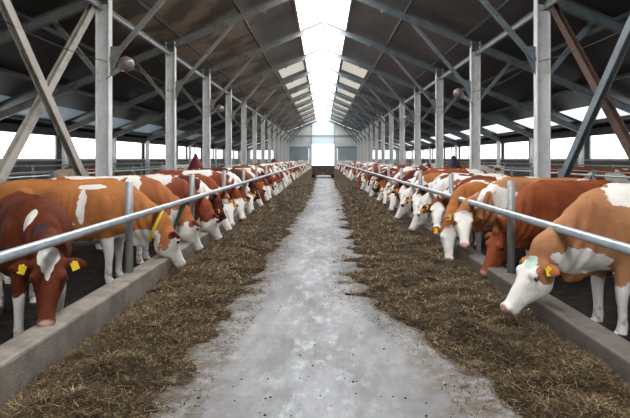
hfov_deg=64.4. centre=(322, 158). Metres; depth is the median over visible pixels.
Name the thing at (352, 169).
cow
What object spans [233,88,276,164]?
steel column
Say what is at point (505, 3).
purlin
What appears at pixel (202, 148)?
window
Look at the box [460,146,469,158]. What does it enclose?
window
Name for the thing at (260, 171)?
cow
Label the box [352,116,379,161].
steel column
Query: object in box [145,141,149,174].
wall post
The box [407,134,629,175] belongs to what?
wall
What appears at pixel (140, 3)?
purlin
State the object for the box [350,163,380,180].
cow
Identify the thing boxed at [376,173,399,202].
cow
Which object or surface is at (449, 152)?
window
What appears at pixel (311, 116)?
rafter
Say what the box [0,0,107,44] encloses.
rafter
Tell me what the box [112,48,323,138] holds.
rafter
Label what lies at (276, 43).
rafter
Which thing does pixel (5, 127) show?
trim
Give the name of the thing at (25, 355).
concrete curb
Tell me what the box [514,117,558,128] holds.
window
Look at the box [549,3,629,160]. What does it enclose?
brace
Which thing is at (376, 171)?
cow
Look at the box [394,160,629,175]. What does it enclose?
railing
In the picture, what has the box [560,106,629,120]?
window
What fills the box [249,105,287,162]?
steel column
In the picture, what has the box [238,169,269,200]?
cow
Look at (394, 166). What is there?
cow
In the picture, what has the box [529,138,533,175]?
wall post
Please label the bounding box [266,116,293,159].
steel column
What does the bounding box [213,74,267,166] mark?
steel column
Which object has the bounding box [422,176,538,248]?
cow
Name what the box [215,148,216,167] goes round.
wall post
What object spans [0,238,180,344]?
floor
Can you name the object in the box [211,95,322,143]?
rafter
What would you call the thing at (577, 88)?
rafter
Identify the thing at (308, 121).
rafter
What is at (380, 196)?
cow
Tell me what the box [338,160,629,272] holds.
rail
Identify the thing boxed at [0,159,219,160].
trim
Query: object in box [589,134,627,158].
window
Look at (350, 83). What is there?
window
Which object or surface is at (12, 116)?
purlin
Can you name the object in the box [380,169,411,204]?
cow
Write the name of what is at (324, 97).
rafter
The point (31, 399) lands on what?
straw
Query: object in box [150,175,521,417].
floor
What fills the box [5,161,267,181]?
railing
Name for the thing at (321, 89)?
rafter
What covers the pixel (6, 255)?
rail
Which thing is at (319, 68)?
rafter
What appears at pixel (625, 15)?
purlin
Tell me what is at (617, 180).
cow
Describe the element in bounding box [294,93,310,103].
window
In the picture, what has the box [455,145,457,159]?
wall post
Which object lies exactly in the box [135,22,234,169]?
steel column
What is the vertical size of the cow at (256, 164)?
1.562 m
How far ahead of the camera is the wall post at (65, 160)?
25.59 m
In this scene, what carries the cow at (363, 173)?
on the floor at (578, 295)
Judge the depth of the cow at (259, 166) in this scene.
24.43 m
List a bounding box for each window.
[0,95,10,101]
[0,131,56,158]
[15,106,85,120]
[71,137,94,158]
[87,117,131,128]
[117,141,141,158]
[133,124,162,133]
[150,144,164,158]
[162,130,185,135]
[176,146,185,158]
[184,134,201,139]
[191,147,200,158]
[202,148,212,158]
[214,149,222,158]
[234,151,237,158]
[251,151,272,158]
[279,61,304,77]
[286,76,306,88]
[291,88,308,97]
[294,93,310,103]
[296,0,349,119]
[312,117,333,143]
[335,93,351,103]
[337,88,354,97]
[339,76,359,88]
[341,61,366,77]
[373,151,394,158]
[408,151,411,158]
[423,149,431,158]
[433,148,443,158]
[444,134,461,139]
[445,147,454,158]
[460,130,483,135]
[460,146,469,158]
[481,144,495,158]
[483,124,512,133]
[504,141,528,158]
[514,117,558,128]
[551,137,574,158]
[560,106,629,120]
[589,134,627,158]
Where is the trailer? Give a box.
[312,166,333,177]
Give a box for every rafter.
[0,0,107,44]
[0,0,290,119]
[66,21,322,131]
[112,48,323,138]
[145,66,323,141]
[176,78,322,141]
[188,88,322,145]
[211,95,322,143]
[215,102,322,147]
[224,107,322,148]
[232,111,322,149]
[239,115,322,150]
[246,118,322,150]
[322,21,579,131]
[322,48,533,138]
[322,66,500,141]
[323,78,469,141]
[323,88,457,145]
[323,95,434,143]
[323,102,430,147]
[323,107,421,148]
[323,111,413,149]
[323,115,406,150]
[323,118,399,150]
[355,0,629,113]
[538,0,625,34]
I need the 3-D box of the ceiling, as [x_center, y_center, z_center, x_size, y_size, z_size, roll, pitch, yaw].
[0.000,-4.024,34.750,28.000,5.324,102.300,0,0,0]
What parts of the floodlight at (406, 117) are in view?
glass globe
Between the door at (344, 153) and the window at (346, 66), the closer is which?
the window at (346, 66)
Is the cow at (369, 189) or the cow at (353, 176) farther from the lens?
the cow at (353, 176)
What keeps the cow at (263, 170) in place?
on the floor at (80, 283)
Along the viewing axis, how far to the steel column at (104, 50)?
13.57 m
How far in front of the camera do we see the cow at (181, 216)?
8.64 m
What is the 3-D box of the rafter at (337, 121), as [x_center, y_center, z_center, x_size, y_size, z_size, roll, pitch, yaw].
[6.700,-4.120,79.600,13.503,5.770,0.150,0,0,0]
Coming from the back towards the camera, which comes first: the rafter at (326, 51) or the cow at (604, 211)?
the rafter at (326, 51)
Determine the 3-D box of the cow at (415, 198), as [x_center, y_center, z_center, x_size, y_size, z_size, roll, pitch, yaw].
[3.492,1.106,12.542,2.809,1.498,0.756,0,0,-5]
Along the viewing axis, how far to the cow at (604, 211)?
5.10 m
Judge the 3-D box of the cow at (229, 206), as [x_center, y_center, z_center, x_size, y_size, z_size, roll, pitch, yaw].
[-3.454,1.115,12.527,2.634,1.481,0.728,0,0,2]
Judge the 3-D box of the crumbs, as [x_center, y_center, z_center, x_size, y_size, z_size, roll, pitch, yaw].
[0.059,1.845,10.351,2.488,0.013,13.908,0,0,0]
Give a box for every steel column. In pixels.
[52,0,166,176]
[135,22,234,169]
[181,54,254,167]
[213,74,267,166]
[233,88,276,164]
[239,98,282,163]
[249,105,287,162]
[259,111,291,162]
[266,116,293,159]
[272,120,296,161]
[277,123,298,160]
[284,125,300,160]
[287,128,301,160]
[344,128,358,160]
[345,125,361,160]
[347,123,368,160]
[349,120,373,161]
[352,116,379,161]
[354,111,386,161]
[358,105,396,163]
[363,98,398,163]
[369,88,412,164]
[378,74,432,165]
[391,54,464,167]
[411,22,510,169]
[479,0,593,177]
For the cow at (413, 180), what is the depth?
14.82 m
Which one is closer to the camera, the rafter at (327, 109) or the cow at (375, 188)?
the cow at (375, 188)
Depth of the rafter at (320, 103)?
61.59 m
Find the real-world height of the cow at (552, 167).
1.541 m
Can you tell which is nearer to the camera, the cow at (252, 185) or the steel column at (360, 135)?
the cow at (252, 185)
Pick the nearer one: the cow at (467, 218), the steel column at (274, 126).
the cow at (467, 218)
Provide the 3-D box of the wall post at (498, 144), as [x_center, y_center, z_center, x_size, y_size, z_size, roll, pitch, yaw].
[13.200,0.275,37.600,0.240,3.150,0.200,0,0,0]
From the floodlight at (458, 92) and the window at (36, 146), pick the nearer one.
the floodlight at (458, 92)
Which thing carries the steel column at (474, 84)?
on the floor at (578, 295)
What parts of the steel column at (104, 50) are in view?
gusset plate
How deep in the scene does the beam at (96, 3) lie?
17.98 m
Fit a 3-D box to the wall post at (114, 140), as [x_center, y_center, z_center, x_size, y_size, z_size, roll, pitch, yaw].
[-13.200,0.275,31.600,0.240,3.150,0.200,0,0,0]
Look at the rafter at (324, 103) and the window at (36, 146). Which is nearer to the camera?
the window at (36, 146)
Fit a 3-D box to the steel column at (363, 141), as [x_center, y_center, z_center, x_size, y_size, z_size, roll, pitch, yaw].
[5.415,-1.743,73.600,3.902,7.186,0.400,0,0,0]
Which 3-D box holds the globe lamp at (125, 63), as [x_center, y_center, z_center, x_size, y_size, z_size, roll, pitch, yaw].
[-5.435,-2.423,13.310,0.812,0.616,0.408,0,0,0]
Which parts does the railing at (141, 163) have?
post, rail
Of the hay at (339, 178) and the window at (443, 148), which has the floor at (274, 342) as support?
the hay at (339, 178)
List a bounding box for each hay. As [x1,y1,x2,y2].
[0,169,316,417]
[331,169,629,417]
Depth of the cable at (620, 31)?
13.08 m
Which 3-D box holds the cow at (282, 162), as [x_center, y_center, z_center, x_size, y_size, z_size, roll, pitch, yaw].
[-3.440,1.079,38.340,2.769,1.552,0.794,0,0,3]
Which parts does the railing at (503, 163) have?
rail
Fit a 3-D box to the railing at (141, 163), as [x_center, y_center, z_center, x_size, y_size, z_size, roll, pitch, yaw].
[-11.600,1.050,45.020,0.080,1.600,78.040,0,0,0]
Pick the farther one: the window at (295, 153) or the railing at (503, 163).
the window at (295, 153)
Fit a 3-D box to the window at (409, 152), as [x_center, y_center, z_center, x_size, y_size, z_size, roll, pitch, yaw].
[13.550,-0.545,76.600,0.100,1.190,5.500,0,0,0]
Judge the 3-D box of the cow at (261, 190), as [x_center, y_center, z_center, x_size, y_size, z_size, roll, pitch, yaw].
[-3.378,1.131,18.396,2.572,1.448,0.712,0,0,-4]
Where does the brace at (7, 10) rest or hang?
attached to the steel column at (104, 50)
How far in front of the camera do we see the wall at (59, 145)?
26.68 m
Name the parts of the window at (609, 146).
frame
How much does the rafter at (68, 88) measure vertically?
5.770 m
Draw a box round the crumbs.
[157,234,491,417]
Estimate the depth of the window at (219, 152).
65.60 m
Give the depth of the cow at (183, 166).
27.77 m
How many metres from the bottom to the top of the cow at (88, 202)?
1.570 m
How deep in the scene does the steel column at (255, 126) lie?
43.54 m
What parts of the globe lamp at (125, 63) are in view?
glass globe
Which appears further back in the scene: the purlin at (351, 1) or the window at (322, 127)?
the window at (322, 127)
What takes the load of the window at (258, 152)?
in the wall at (298, 140)
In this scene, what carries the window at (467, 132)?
attached to the ceiling
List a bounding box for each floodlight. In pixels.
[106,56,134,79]
[208,105,223,116]
[403,115,415,124]
[453,88,472,103]
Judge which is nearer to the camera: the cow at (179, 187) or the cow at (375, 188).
the cow at (179, 187)
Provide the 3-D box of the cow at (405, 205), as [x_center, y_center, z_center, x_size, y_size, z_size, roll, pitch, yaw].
[3.301,1.120,13.693,2.674,1.470,0.722,0,0,-2]
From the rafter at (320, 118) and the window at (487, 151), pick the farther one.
the rafter at (320, 118)
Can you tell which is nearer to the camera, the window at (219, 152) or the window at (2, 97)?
the window at (2, 97)
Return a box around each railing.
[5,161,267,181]
[9,160,251,178]
[378,161,629,179]
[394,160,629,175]
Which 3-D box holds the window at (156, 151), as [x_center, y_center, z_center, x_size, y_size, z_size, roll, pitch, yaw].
[-13.550,-0.545,40.600,0.100,1.190,5.500,0,0,0]
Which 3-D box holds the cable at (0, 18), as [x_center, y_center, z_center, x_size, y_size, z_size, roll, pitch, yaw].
[-5.799,-2.540,34.225,0.020,0.181,65.252,0,0,0]
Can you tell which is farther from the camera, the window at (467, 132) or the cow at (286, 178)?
the window at (467, 132)
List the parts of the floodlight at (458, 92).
glass globe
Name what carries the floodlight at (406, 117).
attached to the steel column at (416, 113)
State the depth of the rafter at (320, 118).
85.60 m
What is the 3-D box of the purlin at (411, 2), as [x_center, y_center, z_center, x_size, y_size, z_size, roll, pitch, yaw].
[3.250,-5.731,34.750,0.100,0.120,102.300,0,0,0]
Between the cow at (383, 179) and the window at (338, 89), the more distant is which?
the window at (338, 89)
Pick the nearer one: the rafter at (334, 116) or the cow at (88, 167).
the cow at (88, 167)
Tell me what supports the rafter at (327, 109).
on the steel column at (366, 136)
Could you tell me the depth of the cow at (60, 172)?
15.70 m
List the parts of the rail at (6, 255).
rail post, rail post, rail post, rail post, rail post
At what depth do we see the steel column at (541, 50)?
13.57 m
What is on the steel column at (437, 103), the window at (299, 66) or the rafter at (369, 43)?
the rafter at (369, 43)
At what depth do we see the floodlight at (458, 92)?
19.20 m
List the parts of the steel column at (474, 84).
gusset plate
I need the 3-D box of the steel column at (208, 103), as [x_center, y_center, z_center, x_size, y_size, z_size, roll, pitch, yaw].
[-5.415,-1.743,25.600,3.902,7.186,0.400,0,0,0]
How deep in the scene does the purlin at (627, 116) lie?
27.99 m
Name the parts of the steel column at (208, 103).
gusset plate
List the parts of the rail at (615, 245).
rail post, rail post, rail post, rail post, rail post, rail post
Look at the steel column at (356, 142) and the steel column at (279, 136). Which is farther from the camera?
the steel column at (356, 142)
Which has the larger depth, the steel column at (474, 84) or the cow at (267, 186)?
the cow at (267, 186)
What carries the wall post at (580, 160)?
on the floor at (578, 295)
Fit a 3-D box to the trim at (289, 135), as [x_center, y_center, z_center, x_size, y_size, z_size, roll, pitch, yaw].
[0.000,-3.890,85.810,13.200,0.180,0.140,0,0,0]
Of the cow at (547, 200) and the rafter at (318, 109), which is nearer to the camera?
the cow at (547, 200)
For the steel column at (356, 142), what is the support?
on the floor at (578, 295)
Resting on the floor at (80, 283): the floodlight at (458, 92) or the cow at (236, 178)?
the cow at (236, 178)
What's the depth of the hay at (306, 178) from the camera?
4.95 m
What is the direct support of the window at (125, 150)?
in the wall at (59, 145)
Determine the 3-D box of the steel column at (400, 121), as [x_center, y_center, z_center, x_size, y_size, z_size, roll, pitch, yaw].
[5.415,-1.743,37.600,3.902,7.186,0.400,0,0,0]
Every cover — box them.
[187,154,202,168]
[445,155,461,167]
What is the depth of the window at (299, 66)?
35.06 m
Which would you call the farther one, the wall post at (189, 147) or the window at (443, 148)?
the window at (443, 148)
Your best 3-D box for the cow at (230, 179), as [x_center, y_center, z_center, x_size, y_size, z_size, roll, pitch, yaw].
[-3.455,1.118,14.918,2.620,1.475,0.726,0,0,-3]
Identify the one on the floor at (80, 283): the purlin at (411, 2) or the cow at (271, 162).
the cow at (271, 162)
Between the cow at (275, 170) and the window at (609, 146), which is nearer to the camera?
the window at (609, 146)
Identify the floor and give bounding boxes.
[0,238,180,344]
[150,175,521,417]
[399,203,629,341]
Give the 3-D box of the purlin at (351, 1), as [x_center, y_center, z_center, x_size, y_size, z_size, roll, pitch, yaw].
[1.200,-6.576,34.750,0.100,0.120,102.300,0,0,0]
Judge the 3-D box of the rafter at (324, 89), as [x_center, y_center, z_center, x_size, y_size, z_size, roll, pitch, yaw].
[6.700,-4.120,49.600,13.503,5.770,0.150,0,0,0]
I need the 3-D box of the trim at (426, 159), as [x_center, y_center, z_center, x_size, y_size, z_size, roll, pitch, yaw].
[13.469,0.080,34.750,0.058,0.100,102.300,0,0,0]
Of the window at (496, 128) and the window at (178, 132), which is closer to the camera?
the window at (496, 128)
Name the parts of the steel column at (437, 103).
gusset plate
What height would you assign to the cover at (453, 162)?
2.000 m
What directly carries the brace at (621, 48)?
attached to the steel column at (541, 50)
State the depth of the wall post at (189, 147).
49.59 m
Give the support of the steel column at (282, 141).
on the floor at (80, 283)
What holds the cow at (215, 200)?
on the floor at (80, 283)
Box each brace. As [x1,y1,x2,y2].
[0,0,86,175]
[0,3,96,182]
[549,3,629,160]
[558,14,629,177]
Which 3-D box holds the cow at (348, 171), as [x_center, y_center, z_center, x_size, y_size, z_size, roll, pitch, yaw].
[3.391,1.084,44.238,2.811,1.542,0.760,0,0,-6]
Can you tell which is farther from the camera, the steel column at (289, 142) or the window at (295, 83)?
the steel column at (289, 142)
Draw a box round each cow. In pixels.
[0,178,185,288]
[0,191,86,336]
[46,175,202,265]
[49,169,88,178]
[64,166,120,176]
[95,175,222,252]
[145,173,237,230]
[148,169,247,220]
[159,164,188,170]
[175,175,231,231]
[186,167,263,206]
[216,171,251,213]
[220,171,255,211]
[223,167,276,196]
[229,164,282,190]
[231,165,280,191]
[235,168,272,198]
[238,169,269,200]
[241,170,266,203]
[248,163,290,184]
[258,167,279,194]
[264,162,295,180]
[268,166,283,188]
[269,166,286,188]
[271,162,299,176]
[271,165,288,185]
[345,162,359,176]
[349,163,361,178]
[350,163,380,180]
[356,165,371,185]
[359,164,396,182]
[360,164,408,189]
[364,165,386,191]
[366,166,393,192]
[369,168,415,196]
[371,166,430,180]
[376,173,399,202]
[377,168,414,201]
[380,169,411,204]
[386,168,428,211]
[387,167,463,191]
[394,168,487,201]
[395,173,476,224]
[406,173,511,216]
[409,175,507,230]
[412,163,445,167]
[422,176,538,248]
[430,180,493,260]
[433,164,467,168]
[443,177,585,267]
[465,165,505,173]
[480,180,615,286]
[500,183,629,340]
[551,166,592,178]
[582,168,629,182]
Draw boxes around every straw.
[0,183,318,417]
[322,183,629,417]
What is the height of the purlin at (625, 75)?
0.120 m
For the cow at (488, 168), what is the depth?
25.30 m
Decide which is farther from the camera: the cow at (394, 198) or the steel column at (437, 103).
the steel column at (437, 103)
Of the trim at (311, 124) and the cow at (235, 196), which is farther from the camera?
the trim at (311, 124)
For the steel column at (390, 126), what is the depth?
43.54 m
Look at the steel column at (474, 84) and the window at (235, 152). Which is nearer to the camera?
the steel column at (474, 84)
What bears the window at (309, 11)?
attached to the ceiling
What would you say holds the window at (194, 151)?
in the wall at (59, 145)
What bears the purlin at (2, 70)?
attached to the rafter
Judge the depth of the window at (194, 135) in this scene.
47.46 m
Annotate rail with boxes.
[0,160,307,272]
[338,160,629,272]
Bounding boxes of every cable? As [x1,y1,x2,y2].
[0,18,279,139]
[366,31,621,139]
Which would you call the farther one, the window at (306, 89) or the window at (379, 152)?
the window at (379, 152)
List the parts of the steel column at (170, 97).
gusset plate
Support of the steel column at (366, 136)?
on the floor at (578, 295)
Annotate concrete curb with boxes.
[0,177,295,408]
[338,168,629,385]
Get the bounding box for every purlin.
[0,68,258,140]
[10,115,247,148]
[15,10,250,124]
[133,0,290,130]
[231,0,303,124]
[293,0,315,117]
[330,0,352,117]
[342,0,414,124]
[355,0,512,130]
[387,72,629,140]
[395,11,629,124]
[398,115,629,148]
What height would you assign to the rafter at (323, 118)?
5.770 m
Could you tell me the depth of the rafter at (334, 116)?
73.59 m
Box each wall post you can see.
[62,146,68,168]
[112,138,116,167]
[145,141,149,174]
[188,145,190,163]
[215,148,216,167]
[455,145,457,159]
[496,141,500,165]
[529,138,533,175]
[577,146,583,166]
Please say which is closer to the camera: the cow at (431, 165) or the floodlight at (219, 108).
the floodlight at (219, 108)
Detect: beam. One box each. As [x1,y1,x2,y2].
[86,0,287,134]
[358,0,559,134]
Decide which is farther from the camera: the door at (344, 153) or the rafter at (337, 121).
the door at (344, 153)
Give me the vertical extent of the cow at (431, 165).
1.570 m
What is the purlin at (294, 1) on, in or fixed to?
attached to the rafter
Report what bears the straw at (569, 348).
on the floor at (274, 342)
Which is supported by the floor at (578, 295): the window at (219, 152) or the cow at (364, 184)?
the cow at (364, 184)
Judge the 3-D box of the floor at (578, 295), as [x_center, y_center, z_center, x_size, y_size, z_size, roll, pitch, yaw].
[7.900,1.950,34.750,11.200,0.200,102.300,0,0,0]
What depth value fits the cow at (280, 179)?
26.62 m
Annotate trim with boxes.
[0,122,238,150]
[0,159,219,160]
[289,124,356,168]
[289,135,356,135]
[407,124,629,150]
[426,159,628,160]
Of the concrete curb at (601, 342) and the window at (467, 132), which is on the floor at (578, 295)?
the concrete curb at (601, 342)
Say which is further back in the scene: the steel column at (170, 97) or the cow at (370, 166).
the cow at (370, 166)
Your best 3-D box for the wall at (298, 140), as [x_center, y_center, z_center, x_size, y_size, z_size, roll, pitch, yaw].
[0.000,-2.239,86.000,27.400,8.177,0.200,0,0,0]
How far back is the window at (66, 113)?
23.29 m
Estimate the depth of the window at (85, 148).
28.47 m
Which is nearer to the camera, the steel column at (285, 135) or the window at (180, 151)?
the window at (180, 151)
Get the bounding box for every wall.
[1,131,238,180]
[247,122,398,168]
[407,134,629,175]
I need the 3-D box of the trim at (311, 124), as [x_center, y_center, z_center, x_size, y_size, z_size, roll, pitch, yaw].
[0.000,-2.150,85.850,12.600,8.000,0.100,0,0,0]
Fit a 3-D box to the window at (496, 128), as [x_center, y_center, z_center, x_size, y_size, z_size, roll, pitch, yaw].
[12.275,-2.088,34.600,1.150,0.504,4.400,0,0,0]
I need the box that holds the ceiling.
[0,0,629,148]
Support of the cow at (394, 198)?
on the floor at (578, 295)
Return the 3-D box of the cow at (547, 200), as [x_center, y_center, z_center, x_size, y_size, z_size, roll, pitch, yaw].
[3.537,1.085,7.524,2.804,1.541,0.758,0,0,-24]
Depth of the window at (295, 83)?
41.29 m
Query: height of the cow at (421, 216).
1.470 m
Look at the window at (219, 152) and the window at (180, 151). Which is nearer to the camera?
the window at (180, 151)
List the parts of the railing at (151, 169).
rail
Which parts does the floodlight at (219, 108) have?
glass globe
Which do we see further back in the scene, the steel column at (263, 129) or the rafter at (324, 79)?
the steel column at (263, 129)
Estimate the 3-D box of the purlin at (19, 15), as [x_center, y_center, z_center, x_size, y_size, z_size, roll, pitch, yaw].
[-8.000,-3.774,34.750,0.100,0.120,102.300,0,0,0]
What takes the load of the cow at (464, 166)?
on the floor at (578, 295)
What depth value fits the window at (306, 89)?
47.49 m
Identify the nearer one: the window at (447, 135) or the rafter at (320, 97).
the window at (447, 135)
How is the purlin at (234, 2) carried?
attached to the rafter
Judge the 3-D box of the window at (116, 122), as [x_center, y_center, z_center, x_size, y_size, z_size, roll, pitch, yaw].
[-12.275,-2.088,28.600,1.150,0.504,4.400,0,0,0]
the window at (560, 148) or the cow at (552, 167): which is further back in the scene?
the window at (560, 148)
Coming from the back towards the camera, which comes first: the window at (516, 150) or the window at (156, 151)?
the window at (156, 151)
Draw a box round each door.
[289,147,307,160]
[338,147,356,160]
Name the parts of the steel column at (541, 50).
gusset plate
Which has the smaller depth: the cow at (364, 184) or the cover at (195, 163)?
the cover at (195, 163)
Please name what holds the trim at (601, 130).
attached to the wall at (586, 145)
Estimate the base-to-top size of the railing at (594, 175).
1.470 m
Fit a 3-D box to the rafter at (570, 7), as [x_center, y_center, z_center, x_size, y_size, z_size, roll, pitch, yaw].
[6.700,-4.120,13.600,13.503,5.770,0.150,0,0,0]
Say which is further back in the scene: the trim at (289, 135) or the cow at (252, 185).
the trim at (289, 135)
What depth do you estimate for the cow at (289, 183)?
31.19 m
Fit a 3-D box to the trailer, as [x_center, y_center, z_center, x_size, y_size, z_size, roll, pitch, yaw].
[0.000,1.280,49.463,2.160,1.140,4.277,0,0,0]
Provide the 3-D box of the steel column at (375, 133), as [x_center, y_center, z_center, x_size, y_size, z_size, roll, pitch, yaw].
[5.415,-1.743,55.600,3.902,7.186,0.400,0,0,0]
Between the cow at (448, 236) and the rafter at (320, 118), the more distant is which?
the rafter at (320, 118)
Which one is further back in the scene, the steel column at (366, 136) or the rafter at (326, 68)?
the steel column at (366, 136)
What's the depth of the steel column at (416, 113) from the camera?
31.57 m
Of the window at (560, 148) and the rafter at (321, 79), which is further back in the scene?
the rafter at (321, 79)
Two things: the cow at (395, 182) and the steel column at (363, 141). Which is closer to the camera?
the cow at (395, 182)
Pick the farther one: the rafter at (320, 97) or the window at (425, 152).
the window at (425, 152)
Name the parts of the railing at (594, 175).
rail, post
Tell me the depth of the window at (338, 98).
53.63 m
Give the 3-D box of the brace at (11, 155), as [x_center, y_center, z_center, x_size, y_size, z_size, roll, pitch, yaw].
[-6.140,-1.199,10.850,0.140,6.109,5.351,0,0,0]
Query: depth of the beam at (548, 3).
17.98 m
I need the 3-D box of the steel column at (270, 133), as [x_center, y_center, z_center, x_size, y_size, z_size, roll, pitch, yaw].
[-5.415,-1.743,55.600,3.902,7.186,0.400,0,0,0]
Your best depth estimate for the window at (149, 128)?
35.03 m
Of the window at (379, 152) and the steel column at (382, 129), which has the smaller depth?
the steel column at (382, 129)
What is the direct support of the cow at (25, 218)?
on the floor at (80, 283)

